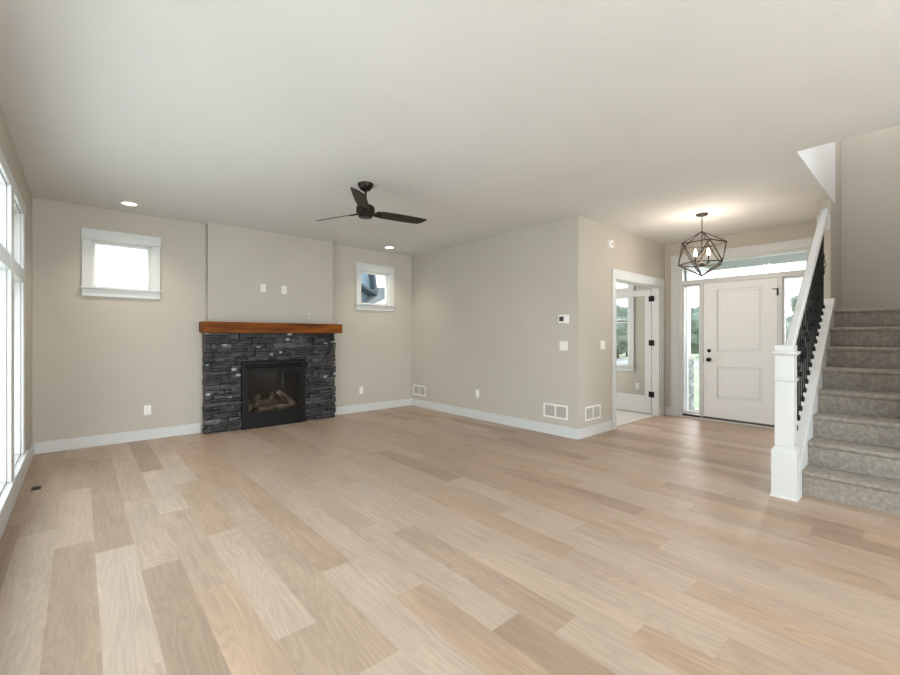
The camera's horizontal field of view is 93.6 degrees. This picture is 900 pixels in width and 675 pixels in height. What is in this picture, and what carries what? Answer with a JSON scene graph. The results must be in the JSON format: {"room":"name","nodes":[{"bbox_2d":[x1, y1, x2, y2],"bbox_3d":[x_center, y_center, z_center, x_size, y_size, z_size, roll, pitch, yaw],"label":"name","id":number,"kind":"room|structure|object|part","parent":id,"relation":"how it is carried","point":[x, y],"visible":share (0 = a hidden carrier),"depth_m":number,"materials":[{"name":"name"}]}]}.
{"room":"living room","nodes":[
{"label":"living room","id":0,"kind":"room"},
{"bbox_2d":[0,104,31,449],"bbox_3d":[-1.373,-0.112,0.871,0.150,2.755,9.820,0,0,-41],"label":"wall","id":1,"kind":"structure","parent":0,"point":[7,145],"depth_m":4.01,"materials":[{"name":"paint"}]},
{"bbox_2d":[0,172,9,493],"bbox_3d":[-2.843,-0.026,2.589,0.140,2.060,0.770,0,0,-41],"label":"window","id":2,"kind":"structure","parent":1,"relation":"in","point":[4,254],"depth_m":2.89,"materials":[{"name":"grey"}]},
{"bbox_3d":[-2.850,-0.026,2.582,0.120,2.060,0.760,0,0,-41],"label":"frame","id":3,"kind":"part","parent":2,"relation":"part of","materials":[{"name":"grey wood"}]},
{"bbox_2d":[0,147,25,482],"bbox_3d":[-2.196,-0.073,1.945,0.026,2.155,4.720,0,0,-41],"label":"trim","id":4,"kind":"structure","parent":1,"relation":"attached to","point":[13,194],"depth_m":2.96,"materials":[{"name":"grey wood"}]},
{"bbox_2d":[0,450,28,515],"bbox_3d":[-2.236,1.054,1.910,0.160,0.100,4.780,0,0,-41],"label":"trim","id":5,"kind":"structure","parent":1,"relation":"attached to","point":[4,496],"depth_m":2.90,"materials":[{"name":"grey wood"}]},
{"bbox_2d":[0,443,33,539],"bbox_3d":[-1.312,1.190,0.925,0.014,0.128,9.492,0,0,-41],"label":"baseboard","id":6,"kind":"structure","parent":1,"relation":"attached to","point":[5,515],"depth_m":3.21,"materials":[{"name":"grey wood"}]},
{"bbox_2d":[14,201,23,465],"bbox_3d":[-3.448,-0.026,3.281,0.140,2.060,0.770,0,0,-41],"label":"window","id":7,"kind":"structure","parent":1,"relation":"in","point":[18,271],"depth_m":3.58,"materials":[{"name":"grey"}]},
{"bbox_3d":[-3.456,-0.026,3.275,0.120,2.060,0.760,0,0,-41],"label":"frame","id":8,"kind":"part","parent":7,"relation":"part of","materials":[{"name":"grey"}]},
{"bbox_2d":[32,197,410,442],"bbox_3d":[-1.371,-0.112,7.297,8.316,2.755,0.150,0,0,-41],"label":"wall","id":9,"kind":"structure","parent":0,"point":[97,362],"depth_m":5.12,"materials":[{"name":"paint"}]},
{"bbox_2d":[34,423,200,454],"bbox_3d":[-3.856,1.190,5.015,1.570,0.128,0.014,0,0,-41],"label":"baseboard","id":10,"kind":"structure","parent":9,"relation":"attached to","point":[147,434],"depth_m":4.94,"materials":[{"name":"grey wood"}]},
{"bbox_2d":[80,227,161,298],"bbox_3d":[-3.906,-0.851,5.038,0.759,0.770,0.172,0,0,-41],"label":"window","id":11,"kind":"structure","parent":9,"relation":"in","point":[91,237],"depth_m":4.97,"materials":[{"name":"grey wood"}]},
{"bbox_3d":[-3.930,-0.835,5.065,0.531,0.528,0.040,0,0,-41],"label":"sash","id":12,"kind":"part","parent":11,"relation":"part of","materials":[{"name":"glass"}]},
{"bbox_3d":[-3.869,-1.173,4.996,0.747,0.125,0.024,0,0,-41],"label":"head casing","id":13,"kind":"part","parent":11,"relation":"part of","materials":[{"name":"grey wood"}]},
{"bbox_3d":[-3.920,-0.841,5.054,0.555,0.540,0.130,0,0,-41],"label":"frame","id":14,"kind":"part","parent":11,"relation":"part of","materials":[{"name":"grey"}]},
{"bbox_2d":[144,405,150,414],"bbox_3d":[-3.694,0.891,5.159,0.070,0.115,0.010,0,0,-41],"label":"wall outlet","id":15,"kind":"object","parent":9,"relation":"attached to","point":[147,408],"visible":1,"depth_m":5.16,"materials":[{"name":"white plastic"}]},
{"bbox_2d":[335,398,410,414],"bbox_3d":[-1.300,1.190,7.251,1.552,0.128,0.014,0,0,-41],"label":"baseboard","id":16,"kind":"structure","parent":9,"relation":"attached to","point":[403,402],"depth_m":7.21,"materials":[{"name":"grey wood"}]},
{"bbox_2d":[355,262,394,310],"bbox_3d":[-1.315,-0.850,7.306,0.772,0.787,0.172,0,0,-41],"label":"window","id":17,"kind":"structure","parent":9,"relation":"in","point":[364,268],"depth_m":7.29,"materials":[{"name":"grey wood"}]},
{"bbox_3d":[-1.338,-0.834,7.333,0.544,0.545,0.040,0,0,-41],"label":"sash","id":18,"kind":"part","parent":17,"relation":"part of","materials":[{"name":"glass"}]},
{"bbox_3d":[-1.328,-0.840,7.322,0.568,0.557,0.130,0,0,-41],"label":"frame","id":19,"kind":"part","parent":17,"relation":"part of","materials":[{"name":"grey"}]},
{"bbox_3d":[-1.279,-0.840,7.265,0.748,0.557,0.020,0,0,-41],"label":"casing","id":20,"kind":"part","parent":17,"relation":"part of","materials":[{"name":"grey"}]},
{"bbox_3d":[-1.278,-1.181,7.263,0.760,0.125,0.024,0,0,-41],"label":"head casing","id":21,"kind":"part","parent":17,"relation":"part of","materials":[{"name":"grey wood"}]},
{"bbox_2d":[206,223,332,323],"bbox_3d":[-2.530,-0.772,6.108,1.735,1.433,0.115,0,0,-41],"label":"wall","id":22,"kind":"structure","parent":0,"point":[239,260],"depth_m":5.97,"materials":[{"name":"paint"}]},
{"bbox_2d":[261,284,265,291],"bbox_3d":[-2.626,-0.689,5.941,0.070,0.115,0.010,0,0,-41],"label":"wall outlet","id":23,"kind":"object","parent":22,"relation":"attached to","point":[263,286],"visible":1,"depth_m":5.94,"materials":[{"name":"white plastic"}]},
{"bbox_2d":[282,286,286,293],"bbox_3d":[-2.404,-0.683,6.131,0.070,0.115,0.016,0,0,-41],"label":"cable jack","id":24,"kind":"object","parent":22,"relation":"attached to","point":[284,288],"visible":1,"depth_m":6.13,"materials":[{"name":"white plastic"}]},
{"bbox_2d":[0,405,899,674],"bbox_3d":[1.583,1.257,3.457,7.905,0.018,9.720,0,0,-41],"label":"floor","id":25,"kind":"structure","parent":0,"point":[404,540],"depth_m":2.40,"materials":[{"name":"brown wood"}]},
{"bbox_2d":[31,486,40,490],"bbox_3d":[-3.428,1.251,3.501,0.058,0.006,0.105,0,0,-41],"label":"floor outlet","id":26,"kind":"object","parent":25,"relation":"on","point":[35,487],"visible":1,"depth_m":3.49,"materials":[{"name":"black metal"}]},
{"bbox_2d":[199,321,341,433],"bbox_3d":[-2.536,0.528,6.092,1.876,1.452,0.534,0,0,-41],"label":"fireplace","id":27,"kind":"object","parent":25,"relation":"on","point":[240,392],"visible":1,"depth_m":5.96,"materials":[{"name":"stone"}]},
{"bbox_2d":[199,321,341,332],"bbox_3d":[-2.470,-0.127,6.016,1.875,0.142,0.333,0,0,-41],"label":"mantel shelf","id":28,"kind":"object","parent":27,"relation":"attached to","point":[206,326],"depth_m":5.76,"materials":[{"name":"brown wood"}]},
{"bbox_3d":[-2.483,0.771,5.994,0.757,0.627,0.018,0,0,-41],"label":"glass frame","id":29,"kind":"part","parent":27,"relation":"part of","materials":[{"name":"black glass"}]},
{"bbox_2d":[797,298,899,515],"bbox_3d":[4.026,0.420,3.849,2.569,1.668,1.159,0,0,-41],"label":"staircase","id":30,"kind":"structure","parent":25,"relation":"on","point":[848,433],"depth_m":3.60,"materials":[{"name":"grey carpet"}]},
{"bbox_2d":[769,208,830,501],"bbox_3d":[3.315,-0.063,3.917,1.944,2.634,0.175,0,0,-41],"label":"stair railing","id":31,"kind":"object","parent":30,"relation":"on","point":[793,362],"visible":1,"depth_m":3.34,"materials":[{"name":"grey wood"}]},
{"bbox_3d":[2.650,1.244,3.335,0.175,0.020,0.175,0,0,-41],"label":"molding","id":32,"kind":"part","parent":31,"relation":"part of","materials":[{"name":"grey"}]},
{"bbox_3d":[2.650,0.676,3.335,0.158,1.155,0.158,0,0,-41],"label":"newel post","id":33,"kind":"part","parent":31,"relation":"part of","materials":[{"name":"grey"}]},
{"bbox_3d":[3.361,-0.597,3.957,1.780,1.567,0.064,0,0,-41],"label":"handrail","id":34,"kind":"part","parent":31,"relation":"part of","materials":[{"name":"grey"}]},
{"bbox_2d":[0,0,899,255],"bbox_3d":[1.681,-1.629,3.543,8.266,0.280,9.820,0,0,-41],"label":"ceiling","id":35,"kind":"structure","parent":0,"point":[475,120],"depth_m":2.71,"materials":[{"name":"paint"}]},
{"bbox_2d":[120,201,138,205],"bbox_3d":[-3.575,-1.486,4.712,0.176,0.007,0.176,0,0,-41],"label":"recessed light","id":36,"kind":"object","parent":35,"relation":"in","point":[127,203],"visible":1,"depth_m":4.70,"materials":[{"name":"white plastic"}]},
{"bbox_2d":[316,181,426,223],"bbox_3d":[-0.780,-1.323,4.227,1.073,0.331,1.147,0,0,-41],"label":"ceiling fan","id":37,"kind":"object","parent":35,"relation":"hanging from","point":[364,210],"visible":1,"depth_m":4.08,"materials":[{"name":"black metal"}]},
{"bbox_3d":[-1.163,-1.212,4.287,0.557,0.039,0.126,0,0,27],"label":"blade","id":38,"kind":"part","parent":37,"relation":"part of","materials":[{"name":"brown wood"}]},
{"bbox_3d":[-0.787,-1.212,3.729,0.126,0.039,0.557,0,0,-5],"label":"blade","id":39,"kind":"part","parent":37,"relation":"part of","materials":[{"name":"brown wood"}]},
{"bbox_3d":[-0.496,-1.212,4.312,0.557,0.039,0.126,0,0,-32],"label":"blade","id":40,"kind":"part","parent":37,"relation":"part of","materials":[{"name":"brown wood"}]},
{"bbox_2d":[678,212,726,275],"bbox_3d":[3.049,-1.110,5.112,0.516,0.759,0.491,0,0,-41],"label":"chandelier","id":41,"kind":"object","parent":35,"relation":"hanging from","point":[703,234],"visible":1,"depth_m":5.09,"materials":[{"name":"brown metal"}]},
{"bbox_3d":[3.049,-1.065,5.112,0.052,0.423,0.052,0,0,-41],"label":"stem","id":42,"kind":"part","parent":41,"relation":"part of","materials":[{"name":"brown metal"}]},
{"bbox_2d":[411,216,582,428],"bbox_3d":[0.472,-0.112,6.512,0.115,2.755,3.459,0,0,-41],"label":"wall","id":43,"kind":"structure","parent":0,"point":[485,312],"depth_m":6.07,"materials":[{"name":"paint"}]},
{"bbox_2d":[413,385,425,396],"bbox_3d":[-0.551,0.959,7.589,0.008,0.180,0.365,0,0,-41],"label":"air vent","id":44,"kind":"object","parent":43,"relation":"in","point":[419,390],"visible":1,"depth_m":7.58,"materials":[{"name":"white plastic"}]},
{"bbox_3d":[-0.607,0.959,7.653,0.007,0.136,0.152,0,0,-41],"label":"louver panel","id":45,"kind":"part","parent":44,"relation":"part of","materials":[{"name":"grey metal"}]},
{"bbox_3d":[-0.495,0.959,7.526,0.007,0.136,0.152,0,0,-41],"label":"louver panel","id":46,"kind":"part","parent":44,"relation":"part of","materials":[{"name":"grey metal"}]},
{"bbox_2d":[411,398,578,439],"bbox_3d":[0.428,1.190,6.465,0.014,0.128,3.473,0,0,-41],"label":"baseboard","id":47,"kind":"structure","parent":43,"relation":"attached to","point":[518,422],"depth_m":6.07,"materials":[{"name":"grey wood"}]},
{"bbox_2d":[543,403,567,419],"bbox_3d":[1.350,0.951,5.416,0.008,0.180,0.365,0,0,-41],"label":"air vent","id":48,"kind":"object","parent":43,"relation":"in","point":[557,411],"visible":1,"depth_m":5.41,"materials":[{"name":"white plastic"}]},
{"bbox_3d":[1.295,0.951,5.480,0.007,0.136,0.152,0,0,-41],"label":"louver panel","id":49,"kind":"part","parent":48,"relation":"part of","materials":[{"name":"grey metal"}]},
{"bbox_3d":[1.406,0.951,5.352,0.007,0.136,0.152,0,0,-41],"label":"louver panel","id":50,"kind":"part","parent":48,"relation":"part of","materials":[{"name":"grey metal"}]},
{"bbox_2d":[558,314,568,323],"bbox_3d":[1.428,-0.227,5.315,0.024,0.112,0.150,0,0,-41],"label":"thermostat","id":51,"kind":"object","parent":43,"relation":"attached to","point":[564,318],"visible":1,"depth_m":5.30,"materials":[{"name":"white plastic"}]},
{"bbox_2d":[560,341,567,350],"bbox_3d":[1.429,0.112,5.322,0.012,0.115,0.116,0,0,-41],"label":"light switch","id":52,"kind":"object","parent":43,"relation":"attached to","point":[563,344],"visible":1,"depth_m":5.31,"materials":[{"name":"white plastic"}]},
{"bbox_2d":[583,217,664,427],"bbox_3d":[2.531,-0.112,6.092,2.430,2.755,0.115,0,0,-41],"label":"wall","id":53,"kind":"structure","parent":0,"point":[632,253],"depth_m":5.57,"materials":[{"name":"paint"}]},
{"bbox_2d":[585,404,600,420],"bbox_3d":[1.825,0.964,5.393,0.365,0.180,0.008,0,0,-41],"label":"air vent","id":54,"kind":"object","parent":53,"relation":"in","point":[593,412],"visible":1,"depth_m":5.39,"materials":[{"name":"white plastic"}]},
{"bbox_3d":[1.761,0.964,5.338,0.152,0.136,0.007,0,0,-41],"label":"louver panel","id":55,"kind":"part","parent":54,"relation":"part of","materials":[{"name":"grey metal"}]},
{"bbox_3d":[1.889,0.964,5.449,0.152,0.136,0.007,0,0,-41],"label":"louver panel","id":56,"kind":"part","parent":54,"relation":"part of","materials":[{"name":"grey metal"}]},
{"bbox_2d":[579,420,611,438],"bbox_3d":[1.879,1.190,5.436,0.814,0.128,0.014,0,0,-41],"label":"baseboard","id":57,"kind":"structure","parent":53,"relation":"attached to","point":[592,430],"depth_m":5.41,"materials":[{"name":"grey wood"}]},
{"bbox_2d":[600,341,604,349],"bbox_3d":[2.010,0.106,5.552,0.116,0.115,0.012,0,0,-41],"label":"light switch","id":58,"kind":"object","parent":53,"relation":"attached to","point":[602,343],"visible":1,"depth_m":5.54,"materials":[{"name":"white plastic"}]},
{"bbox_2d":[607,239,613,249],"bbox_3d":[2.167,-1.246,5.669,0.136,0.136,0.042,0,0,-41],"label":"smoke detector","id":59,"kind":"object","parent":53,"relation":"attached to","point":[610,243],"visible":1,"depth_m":5.64,"materials":[{"name":"white plastic"}]},
{"bbox_2d":[612,268,663,429],"bbox_3d":[2.538,0.164,6.557,1.645,2.180,0.851,0,0,-41],"label":"door","id":60,"kind":"structure","parent":53,"relation":"in","point":[649,402],"depth_m":6.74,"materials":[{"name":"grey wood"}]},
{"bbox_2d":[617,286,651,394],"bbox_3d":[2.892,0.033,8.078,0.150,3.043,2.649,0,0,-41],"label":"wall","id":61,"kind":"structure","parent":0,"point":[626,380],"depth_m":7.48,"materials":[{"name":"paint"}]},
{"bbox_2d":[616,285,634,371],"bbox_3d":[2.874,-0.306,8.041,0.165,1.840,1.350,0,0,-41],"label":"window","id":62,"kind":"structure","parent":61,"relation":"in","point":[629,366],"depth_m":7.56,"materials":[{"name":"grey"}]},
{"bbox_3d":[2.898,-0.511,8.063,0.040,0.470,1.120,0,0,-41],"label":"sash","id":63,"kind":"part","parent":62,"relation":"part of","materials":[{"name":"glass"}]},
{"bbox_3d":[2.898,0.104,8.063,0.040,0.820,1.120,0,0,-41],"label":"sash","id":64,"kind":"part","parent":62,"relation":"part of","materials":[{"name":"white plastic"}]},
{"bbox_3d":[2.866,0.564,8.035,0.145,0.100,1.350,0,0,-41],"label":"sill","id":65,"kind":"part","parent":62,"relation":"part of","materials":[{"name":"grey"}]},
{"bbox_3d":[2.838,-0.356,8.010,0.020,1.740,1.340,0,0,-41],"label":"casing","id":66,"kind":"part","parent":62,"relation":"part of","materials":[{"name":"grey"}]},
{"bbox_2d":[665,221,816,406],"bbox_3d":[4.210,-0.112,6.132,0.150,2.755,2.036,0,0,-41],"label":"wall","id":67,"kind":"structure","parent":0,"point":[805,230],"depth_m":6.27,"materials":[{"name":"paint"}]},
{"bbox_2d":[665,407,670,414],"bbox_3d":[3.510,1.190,6.807,0.014,0.128,0.099,0,0,-41],"label":"baseboard","id":68,"kind":"structure","parent":67,"relation":"attached to","point":[667,409],"depth_m":6.80,"materials":[{"name":"grey wood"}]},
{"bbox_2d":[670,237,813,428],"bbox_3d":[4.187,-0.018,6.117,0.224,2.545,1.843,0,0,-41],"label":"door","id":69,"kind":"structure","parent":67,"relation":"in","point":[742,318],"depth_m":6.13,"materials":[{"name":"grey wood"}]},
{"bbox_3d":[4.205,1.243,6.130,0.180,0.022,1.630,0,0,-41],"label":"sill plate","id":70,"kind":"part","parent":69,"relation":"part of","materials":[{"name":"grey"}]},
{"bbox_3d":[4.179,-0.246,6.093,0.037,0.924,0.563,0,0,-41],"label":"raised panel","id":71,"kind":"part","parent":69,"relation":"part of","materials":[{"name":"white paint"}]},
{"bbox_3d":[4.179,0.674,6.093,0.037,0.470,0.563,0,0,-41],"label":"raised panel","id":72,"kind":"part","parent":69,"relation":"part of","materials":[{"name":"white paint"}]},
{"bbox_3d":[4.197,0.193,6.123,0.040,2.002,1.510,0,0,-41],"label":"window sash","id":73,"kind":"part","parent":69,"relation":"part of","materials":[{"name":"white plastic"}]},
{"bbox_2d":[816,140,840,309],"bbox_3d":[3.464,-1.390,4.060,3.701,5.312,0.110,0,0,-41],"label":"wall","id":74,"kind":"structure","parent":0,"point":[832,238],"depth_m":4.65,"materials":[{"name":"paint"}]},
{"bbox_2d":[841,125,899,308],"bbox_3d":[5.070,-1.391,4.684,0.100,5.310,1.255,0,0,-41],"label":"wall","id":75,"kind":"structure","parent":0,"point":[870,162],"depth_m":4.86,"materials":[{"name":"paint"}]},
{"bbox_3d":[3.754,0.033,6.963,0.259,3.043,0.165,0,0,-41],"label":"wall","id":76,"kind":"structure","parent":0,"visible":0},
{"bbox_2d":[686,267,688,409],"bbox_3d":[3.799,0.184,6.834,0.084,2.740,0.085,0,0,-41],"label":"trim","id":77,"kind":"structure","parent":76,"relation":"attached to","point":[687,271],"depth_m":6.80,"materials":[{"name":"grey wood"}]},
{"label":"outside","id":78,"kind":"structure","parent":0,"visible":0},
{"bbox_2d":[705,252,805,269],"bbox_3d":[5.384,-1.236,5.906,1.319,0.060,3.400,0,0,-41],"label":"ceiling","id":79,"kind":"structure","parent":78,"point":[794,257],"depth_m":6.74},
{"bbox_2d":[691,261,800,272],"bbox_3d":[5.738,-1.306,6.548,0.060,0.200,3.900,0,0,-41],"label":"trim","id":80,"kind":"structure","parent":79,"relation":"attached to","point":[702,269],"depth_m":7.72,"materials":[{"name":"grey wood"}]},
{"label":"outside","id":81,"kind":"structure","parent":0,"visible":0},
{"bbox_2d":[619,352,698,410],"bbox_3d":[4.705,1.704,17.403,150.000,0.200,140.000,0,0,-41],"label":"ground","id":82,"kind":"structure","parent":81,"point":[696,370],"depth_m":15.25,"materials":[{"name":"green plant"}]},
{"bbox_2d":[361,273,384,302],"bbox_3d":[-6.861,-1.371,20.903,7.200,5.950,7.500,0,0,-41],"label":"neighbor house","id":83,"kind":"structure","parent":82,"relation":"on","point":[370,293],"depth_m":19.34,"materials":[{"name":"blue"}]},
{"bbox_2d":[617,305,625,316],"bbox_3d":[15.007,-0.646,37.805,3.206,4.500,2.444,0,0,-4],"label":"tree","id":84,"kind":"object","parent":82,"relation":"on","point":[620,310],"visible":0.1,"depth_m":36.93,"materials":[{"name":"green plant"}]},
{"bbox_2d":[625,307,627,356],"bbox_3d":[14.682,-0.457,34.826,1.904,4.122,1.906,0,0,-41],"label":"tree","id":85,"kind":"object","parent":82,"relation":"on","point":[626,309],"visible":0.16,"depth_m":34.75,"materials":[{"name":"green plant"}]},
{"bbox_3d":[14.682,-0.627,34.826,1.904,3.781,1.906,0,0,-41],"label":"crown","id":86,"kind":"part","parent":85,"relation":"part of","materials":[{"name":"green plant"}]},
{"bbox_2d":[691,306,698,353],"bbox_3d":[20.535,-0.626,34.419,2.980,4.460,3.349,0,0,-41],"label":"tree","id":87,"kind":"object","parent":82,"relation":"on","point":[694,311],"visible":0.27,"depth_m":33.73,"materials":[{"name":"green plant"}]},
{"bbox_2d":[786,295,797,337],"bbox_3d":[22.931,-0.648,26.606,3.317,4.681,3.253,0,0,-1],"label":"tree","id":88,"kind":"object","parent":82,"relation":"on","point":[793,300],"visible":0.02,"depth_m":26.96,"materials":[{"name":"green plant"}]},
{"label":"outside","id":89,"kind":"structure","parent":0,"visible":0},
{"bbox_2d":[617,358,698,367],"bbox_3d":[14.113,1.594,25.634,7.000,0.020,120.000,0,0,-41],"label":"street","id":90,"kind":"structure","parent":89,"point":[623,360],"depth_m":27.37,"materials":[{"name":"white"}]},
{"bbox_2d":[617,317,627,357],"bbox_3d":[12.445,0.042,31.337,2.426,3.124,2.351,0,0,-41],"label":"tree","id":91,"kind":"object","parent":90,"relation":"on","point":[622,328],"visible":0.42,"depth_m":30.53,"materials":[{"name":"green plant"}]},
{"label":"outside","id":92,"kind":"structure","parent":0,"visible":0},
{"bbox_2d":[689,265,695,409],"bbox_3d":[4.147,-0.006,7.501,0.320,2.600,0.290,0,0,-41],"label":"porch column","id":93,"kind":"structure","parent":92,"point":[691,363],"depth_m":7.43,"materials":[{"name":"stone"}]},
{"bbox_3d":[4.152,-0.486,7.479,0.160,1.640,0.150,0,0,-41],"label":"post","id":94,"kind":"part","parent":93,"relation":"part of","materials":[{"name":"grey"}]}
]}

